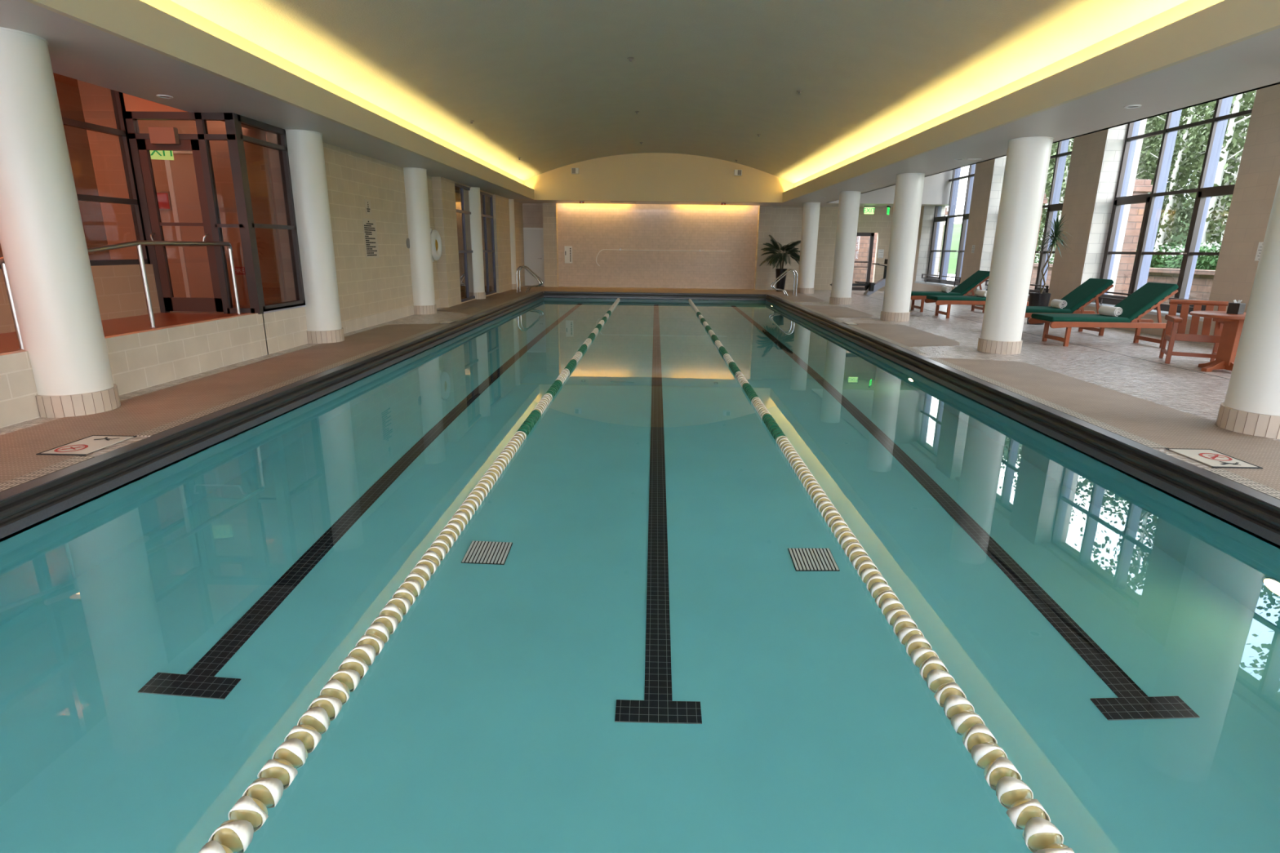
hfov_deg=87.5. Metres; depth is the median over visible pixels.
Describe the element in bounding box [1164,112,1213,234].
tree
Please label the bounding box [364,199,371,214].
sign
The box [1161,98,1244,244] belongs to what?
tree
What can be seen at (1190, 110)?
tree
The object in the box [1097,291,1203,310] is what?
guard rail
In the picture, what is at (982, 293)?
rolled towel
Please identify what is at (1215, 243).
flowering shrub
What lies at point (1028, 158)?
column
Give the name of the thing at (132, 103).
wall
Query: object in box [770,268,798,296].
pool ladder
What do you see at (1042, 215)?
tree
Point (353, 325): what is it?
baseboard
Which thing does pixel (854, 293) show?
trim
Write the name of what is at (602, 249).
hook
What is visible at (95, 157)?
wall
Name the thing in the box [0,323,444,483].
pool deck
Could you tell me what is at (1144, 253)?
window
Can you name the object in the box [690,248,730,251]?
hook
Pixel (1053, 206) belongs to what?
window
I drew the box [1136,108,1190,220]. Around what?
tree
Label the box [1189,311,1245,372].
round table
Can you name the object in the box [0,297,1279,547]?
floor
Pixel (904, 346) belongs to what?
trim
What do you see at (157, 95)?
recessed light
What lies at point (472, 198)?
column
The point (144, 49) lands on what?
ceiling
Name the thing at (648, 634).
pool water
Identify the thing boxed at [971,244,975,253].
paper notice
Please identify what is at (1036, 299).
pot
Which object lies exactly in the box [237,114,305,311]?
window
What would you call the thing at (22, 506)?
trim
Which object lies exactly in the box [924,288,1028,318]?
sun lounger
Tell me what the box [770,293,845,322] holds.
trim
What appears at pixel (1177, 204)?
tree
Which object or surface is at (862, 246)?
stone wall
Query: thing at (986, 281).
guard rail
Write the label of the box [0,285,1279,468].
floor
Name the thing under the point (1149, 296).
cushion
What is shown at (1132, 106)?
recessed light
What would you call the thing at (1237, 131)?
tree
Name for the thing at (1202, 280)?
wall
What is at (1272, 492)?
trim
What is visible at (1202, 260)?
flowering shrub
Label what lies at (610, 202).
ceiling vent
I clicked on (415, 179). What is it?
column
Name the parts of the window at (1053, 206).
opening sash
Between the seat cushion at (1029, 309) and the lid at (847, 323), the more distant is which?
the lid at (847, 323)
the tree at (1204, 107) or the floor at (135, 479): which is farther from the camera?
the tree at (1204, 107)
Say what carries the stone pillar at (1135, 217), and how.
on the terrace
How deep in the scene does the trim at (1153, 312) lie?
13.60 m
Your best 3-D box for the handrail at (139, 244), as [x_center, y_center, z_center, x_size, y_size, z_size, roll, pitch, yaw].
[-5.537,-1.236,6.011,1.145,0.871,4.808,1,15,1]
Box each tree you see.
[1035,137,1074,257]
[1035,138,1074,254]
[1036,142,1070,257]
[1037,149,1068,240]
[1044,139,1073,222]
[1059,145,1157,200]
[1061,115,1178,208]
[1135,106,1221,250]
[1135,116,1178,193]
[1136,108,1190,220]
[1137,102,1226,244]
[1141,106,1208,227]
[1143,105,1205,242]
[1157,90,1256,264]
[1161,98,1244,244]
[1164,106,1207,232]
[1164,110,1200,235]
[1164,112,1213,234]
[1169,106,1232,231]
[1174,106,1233,234]
[1178,93,1248,243]
[1185,89,1256,244]
[1189,93,1246,239]
[1226,125,1248,207]
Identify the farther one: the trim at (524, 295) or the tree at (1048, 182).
the tree at (1048, 182)
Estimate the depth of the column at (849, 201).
17.55 m
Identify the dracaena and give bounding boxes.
[1026,215,1074,324]
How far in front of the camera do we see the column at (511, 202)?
22.02 m
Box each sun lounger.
[911,270,990,312]
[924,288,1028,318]
[1024,278,1114,335]
[1027,282,1178,347]
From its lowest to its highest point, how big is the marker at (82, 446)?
0.007 m
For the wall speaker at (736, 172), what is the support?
attached to the ceiling at (144, 49)
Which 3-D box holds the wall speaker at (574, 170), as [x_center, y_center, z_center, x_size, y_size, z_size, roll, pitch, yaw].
[-2.082,-8.220,21.503,0.240,0.180,0.193,1,15,1]
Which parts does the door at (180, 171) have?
frame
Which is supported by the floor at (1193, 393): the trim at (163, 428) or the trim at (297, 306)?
the trim at (163, 428)
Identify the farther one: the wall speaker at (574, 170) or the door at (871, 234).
the door at (871, 234)
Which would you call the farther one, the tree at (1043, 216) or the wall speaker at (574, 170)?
the tree at (1043, 216)
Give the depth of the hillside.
36.61 m
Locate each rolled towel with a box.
[941,285,951,293]
[974,289,986,297]
[1050,298,1066,308]
[1097,305,1122,316]
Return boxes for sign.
[149,150,173,159]
[362,217,378,257]
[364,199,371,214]
[863,205,875,213]
[886,205,890,214]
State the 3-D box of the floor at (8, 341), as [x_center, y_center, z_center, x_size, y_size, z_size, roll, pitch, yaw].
[-7.967,-0.117,4.811,5.890,0.745,17.000,1,15,1]
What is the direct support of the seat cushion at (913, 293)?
on the sun lounger at (979, 277)
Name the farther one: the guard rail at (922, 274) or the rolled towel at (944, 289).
the guard rail at (922, 274)
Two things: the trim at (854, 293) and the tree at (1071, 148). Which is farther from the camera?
the tree at (1071, 148)
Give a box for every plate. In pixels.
[234,266,245,275]
[406,238,409,248]
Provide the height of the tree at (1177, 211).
8.290 m
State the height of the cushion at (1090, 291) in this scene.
0.580 m
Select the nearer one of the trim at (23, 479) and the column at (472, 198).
the trim at (23, 479)
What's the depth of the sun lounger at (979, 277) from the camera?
15.88 m
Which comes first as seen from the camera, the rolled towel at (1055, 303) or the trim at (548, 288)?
the rolled towel at (1055, 303)
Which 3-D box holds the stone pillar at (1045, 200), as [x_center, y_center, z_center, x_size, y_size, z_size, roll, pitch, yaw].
[12.605,-5.768,21.774,0.540,3.400,0.540,1,15,1]
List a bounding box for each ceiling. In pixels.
[0,0,960,207]
[170,0,1187,183]
[782,0,1279,203]
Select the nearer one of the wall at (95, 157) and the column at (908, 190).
the wall at (95, 157)
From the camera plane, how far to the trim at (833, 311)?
15.69 m
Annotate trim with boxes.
[0,291,543,539]
[0,456,93,492]
[133,323,450,436]
[263,302,305,313]
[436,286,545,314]
[453,290,539,321]
[537,286,772,294]
[543,291,765,300]
[763,289,826,302]
[765,293,1279,546]
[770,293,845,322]
[803,305,873,317]
[847,324,924,353]
[853,293,1230,379]
[853,323,959,346]
[915,281,1204,321]
[928,357,1168,448]
[937,357,1279,491]
[1201,467,1279,499]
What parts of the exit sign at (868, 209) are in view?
lit panel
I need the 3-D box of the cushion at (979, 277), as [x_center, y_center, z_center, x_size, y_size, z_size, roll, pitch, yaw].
[7.934,-3.448,16.062,0.674,0.580,0.620,1,15,1]
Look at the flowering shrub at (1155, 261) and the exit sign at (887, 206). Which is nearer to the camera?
the flowering shrub at (1155, 261)
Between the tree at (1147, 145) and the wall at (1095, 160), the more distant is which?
the tree at (1147, 145)
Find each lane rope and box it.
[198,297,619,852]
[688,298,1074,852]
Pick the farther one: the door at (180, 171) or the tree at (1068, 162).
the tree at (1068, 162)
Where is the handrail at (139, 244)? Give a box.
[0,240,241,350]
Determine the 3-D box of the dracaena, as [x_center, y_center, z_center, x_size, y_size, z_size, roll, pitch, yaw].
[8.132,-3.122,13.300,0.863,2.159,0.844,1,15,1]
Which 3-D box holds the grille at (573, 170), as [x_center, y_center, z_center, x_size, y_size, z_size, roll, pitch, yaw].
[-2.124,-8.196,21.412,0.120,0.150,0.004,1,15,1]
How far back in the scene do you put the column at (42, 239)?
5.22 m
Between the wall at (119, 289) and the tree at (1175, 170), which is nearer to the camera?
the wall at (119, 289)
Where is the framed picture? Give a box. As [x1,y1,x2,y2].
[156,191,172,210]
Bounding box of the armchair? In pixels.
[1159,298,1228,364]
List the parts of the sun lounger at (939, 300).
rail, leg, leg, rail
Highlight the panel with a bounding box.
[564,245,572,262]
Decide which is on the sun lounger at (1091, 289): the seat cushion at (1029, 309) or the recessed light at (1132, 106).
the seat cushion at (1029, 309)
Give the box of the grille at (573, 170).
[571,168,575,173]
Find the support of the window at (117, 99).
in the wall at (119, 289)
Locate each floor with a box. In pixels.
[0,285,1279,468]
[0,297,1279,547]
[0,305,250,353]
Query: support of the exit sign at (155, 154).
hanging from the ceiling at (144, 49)
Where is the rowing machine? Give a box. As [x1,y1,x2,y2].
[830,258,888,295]
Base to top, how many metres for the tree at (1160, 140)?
6.747 m
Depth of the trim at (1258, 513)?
5.34 m
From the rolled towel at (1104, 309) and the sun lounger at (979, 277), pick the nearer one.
the rolled towel at (1104, 309)
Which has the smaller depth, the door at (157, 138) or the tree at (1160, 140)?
the door at (157, 138)
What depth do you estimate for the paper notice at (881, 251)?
23.86 m
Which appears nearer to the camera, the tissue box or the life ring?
the tissue box
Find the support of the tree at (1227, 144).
on the hillside
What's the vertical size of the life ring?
0.720 m
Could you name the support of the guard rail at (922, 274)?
on the trim at (1153, 312)
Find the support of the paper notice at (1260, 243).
attached to the wall at (1095, 160)
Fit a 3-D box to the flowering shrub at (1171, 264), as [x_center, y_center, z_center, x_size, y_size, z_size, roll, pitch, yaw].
[16.065,-4.951,19.303,1.674,0.809,1.672,-1,15,-5]
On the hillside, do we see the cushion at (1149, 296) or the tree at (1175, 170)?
the tree at (1175, 170)
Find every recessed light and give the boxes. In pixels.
[155,94,173,98]
[1124,104,1142,108]
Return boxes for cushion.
[911,291,961,295]
[926,295,986,301]
[951,270,990,295]
[1025,306,1072,313]
[1031,313,1130,322]
[1060,278,1113,312]
[1113,282,1178,321]
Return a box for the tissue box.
[1226,299,1245,314]
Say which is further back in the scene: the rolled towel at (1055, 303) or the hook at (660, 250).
the hook at (660, 250)
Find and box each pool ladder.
[515,265,542,292]
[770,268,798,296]
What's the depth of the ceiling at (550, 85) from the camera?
9.55 m
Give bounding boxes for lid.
[440,320,455,324]
[843,322,857,324]
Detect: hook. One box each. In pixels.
[595,248,615,266]
[632,249,673,250]
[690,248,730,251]
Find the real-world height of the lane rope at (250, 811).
0.100 m
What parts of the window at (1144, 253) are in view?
opening sash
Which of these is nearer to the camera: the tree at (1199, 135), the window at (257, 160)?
the window at (257, 160)
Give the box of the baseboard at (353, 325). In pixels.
[341,298,439,333]
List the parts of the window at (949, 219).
opening sash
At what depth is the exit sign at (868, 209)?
22.69 m
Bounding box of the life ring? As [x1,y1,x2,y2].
[430,228,442,262]
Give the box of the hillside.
[938,201,1221,274]
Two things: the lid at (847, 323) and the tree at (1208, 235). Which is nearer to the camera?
the lid at (847, 323)
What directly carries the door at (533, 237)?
in the wall at (743, 230)
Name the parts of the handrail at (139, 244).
post, rail, post, post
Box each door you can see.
[124,111,263,314]
[164,150,213,297]
[454,182,496,302]
[523,227,544,285]
[851,232,874,290]
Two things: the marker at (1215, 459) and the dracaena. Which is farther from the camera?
the dracaena
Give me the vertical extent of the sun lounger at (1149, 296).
0.968 m
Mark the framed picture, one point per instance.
(163, 197)
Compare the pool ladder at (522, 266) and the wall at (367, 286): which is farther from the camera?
the pool ladder at (522, 266)
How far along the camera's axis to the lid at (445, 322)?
12.52 m
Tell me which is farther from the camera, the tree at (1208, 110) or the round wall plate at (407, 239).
the tree at (1208, 110)
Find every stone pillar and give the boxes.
[937,207,947,276]
[1029,194,1047,288]
[1113,179,1152,296]
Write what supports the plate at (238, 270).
attached to the window at (257, 160)
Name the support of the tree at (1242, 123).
on the hillside
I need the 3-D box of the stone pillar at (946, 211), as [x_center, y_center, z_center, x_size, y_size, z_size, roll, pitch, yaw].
[12.769,-7.677,28.922,0.540,3.400,0.540,1,15,1]
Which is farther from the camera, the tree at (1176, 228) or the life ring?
the tree at (1176, 228)
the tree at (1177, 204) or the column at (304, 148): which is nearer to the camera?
the column at (304, 148)
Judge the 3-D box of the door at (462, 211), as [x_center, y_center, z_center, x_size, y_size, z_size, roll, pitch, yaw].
[-4.451,-4.959,18.190,0.070,2.814,3.940,1,15,1]
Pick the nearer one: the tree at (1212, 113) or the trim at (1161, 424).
the trim at (1161, 424)
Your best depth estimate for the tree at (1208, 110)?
24.74 m
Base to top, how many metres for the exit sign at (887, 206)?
0.270 m
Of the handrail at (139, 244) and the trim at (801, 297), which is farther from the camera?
the trim at (801, 297)
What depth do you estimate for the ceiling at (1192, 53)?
6.70 m
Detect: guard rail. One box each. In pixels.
[921,273,960,285]
[985,280,1048,292]
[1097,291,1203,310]
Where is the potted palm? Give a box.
[759,235,800,291]
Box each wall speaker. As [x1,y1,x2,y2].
[571,167,578,173]
[733,168,742,175]
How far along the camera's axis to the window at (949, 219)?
21.38 m
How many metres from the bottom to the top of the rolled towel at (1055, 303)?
0.149 m
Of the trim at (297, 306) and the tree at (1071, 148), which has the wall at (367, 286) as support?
the trim at (297, 306)
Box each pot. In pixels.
[775,268,787,291]
[1026,292,1051,324]
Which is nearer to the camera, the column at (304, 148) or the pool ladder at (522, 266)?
the column at (304, 148)
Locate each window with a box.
[0,88,150,268]
[207,128,286,305]
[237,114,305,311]
[926,163,976,285]
[1028,138,1071,293]
[1097,96,1252,313]
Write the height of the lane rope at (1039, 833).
0.100 m
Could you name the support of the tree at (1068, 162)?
on the hillside
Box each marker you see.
[35,435,137,455]
[1165,448,1262,468]
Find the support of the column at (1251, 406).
on the floor at (1193, 393)
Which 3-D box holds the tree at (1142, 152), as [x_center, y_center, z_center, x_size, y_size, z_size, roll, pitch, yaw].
[17.517,-8.727,24.496,3.291,6.711,3.144,-4,16,-16]
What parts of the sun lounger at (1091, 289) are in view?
rail, rail, frame, leg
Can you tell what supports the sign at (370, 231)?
attached to the wall at (367, 286)
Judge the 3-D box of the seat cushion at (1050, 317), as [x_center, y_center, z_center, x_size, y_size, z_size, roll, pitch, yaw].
[6.946,-1.715,10.563,1.200,0.080,0.620,1,15,1]
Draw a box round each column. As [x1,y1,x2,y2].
[0,26,120,417]
[284,128,344,343]
[403,167,436,314]
[459,186,485,299]
[508,199,516,289]
[796,202,820,293]
[829,191,861,304]
[880,173,924,321]
[977,136,1053,354]
[1215,175,1279,439]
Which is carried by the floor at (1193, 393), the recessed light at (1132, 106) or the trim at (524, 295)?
the trim at (524, 295)
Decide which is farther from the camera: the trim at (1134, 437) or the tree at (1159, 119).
the tree at (1159, 119)
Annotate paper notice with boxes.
[877,248,884,257]
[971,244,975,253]
[1254,241,1263,260]
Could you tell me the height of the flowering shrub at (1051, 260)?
0.843 m
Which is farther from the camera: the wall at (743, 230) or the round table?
the wall at (743, 230)
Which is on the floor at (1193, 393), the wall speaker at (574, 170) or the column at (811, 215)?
the column at (811, 215)
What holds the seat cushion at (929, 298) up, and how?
on the sun lounger at (939, 300)
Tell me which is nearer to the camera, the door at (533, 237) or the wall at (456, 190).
the wall at (456, 190)
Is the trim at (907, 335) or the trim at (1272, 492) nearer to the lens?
the trim at (1272, 492)
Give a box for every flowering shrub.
[1035,255,1053,263]
[1133,242,1184,268]
[1157,241,1219,268]
[1195,244,1221,270]
[1200,241,1222,250]
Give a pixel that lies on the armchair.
(1171, 335)
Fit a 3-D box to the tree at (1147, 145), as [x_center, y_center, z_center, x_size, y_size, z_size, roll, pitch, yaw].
[21.053,-12.519,28.990,4.543,9.900,4.420,-4,16,-18]
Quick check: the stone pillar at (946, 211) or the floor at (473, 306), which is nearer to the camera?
the floor at (473, 306)
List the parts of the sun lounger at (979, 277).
leg, rail, leg, frame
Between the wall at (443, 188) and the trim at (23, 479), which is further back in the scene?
the wall at (443, 188)
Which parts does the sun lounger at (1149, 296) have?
leg, leg, rail, rail, leg, frame, leg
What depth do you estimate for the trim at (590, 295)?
21.51 m
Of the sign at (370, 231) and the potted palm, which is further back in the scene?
the potted palm
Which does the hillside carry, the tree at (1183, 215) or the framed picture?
the tree at (1183, 215)
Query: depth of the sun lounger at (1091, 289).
11.71 m
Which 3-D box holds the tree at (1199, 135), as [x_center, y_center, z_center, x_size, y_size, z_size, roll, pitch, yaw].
[22.723,-10.551,26.303,3.624,7.391,3.463,-4,16,-16]
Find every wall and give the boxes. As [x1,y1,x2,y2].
[0,80,287,301]
[0,131,439,428]
[0,263,160,333]
[123,93,186,111]
[431,176,524,307]
[454,188,465,297]
[522,202,893,290]
[852,232,877,287]
[911,84,1279,345]
[1030,262,1215,304]
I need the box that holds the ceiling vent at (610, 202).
[609,201,636,202]
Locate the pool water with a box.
[0,297,1279,852]
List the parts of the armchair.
leg, leg, armrest, rail, rail, leg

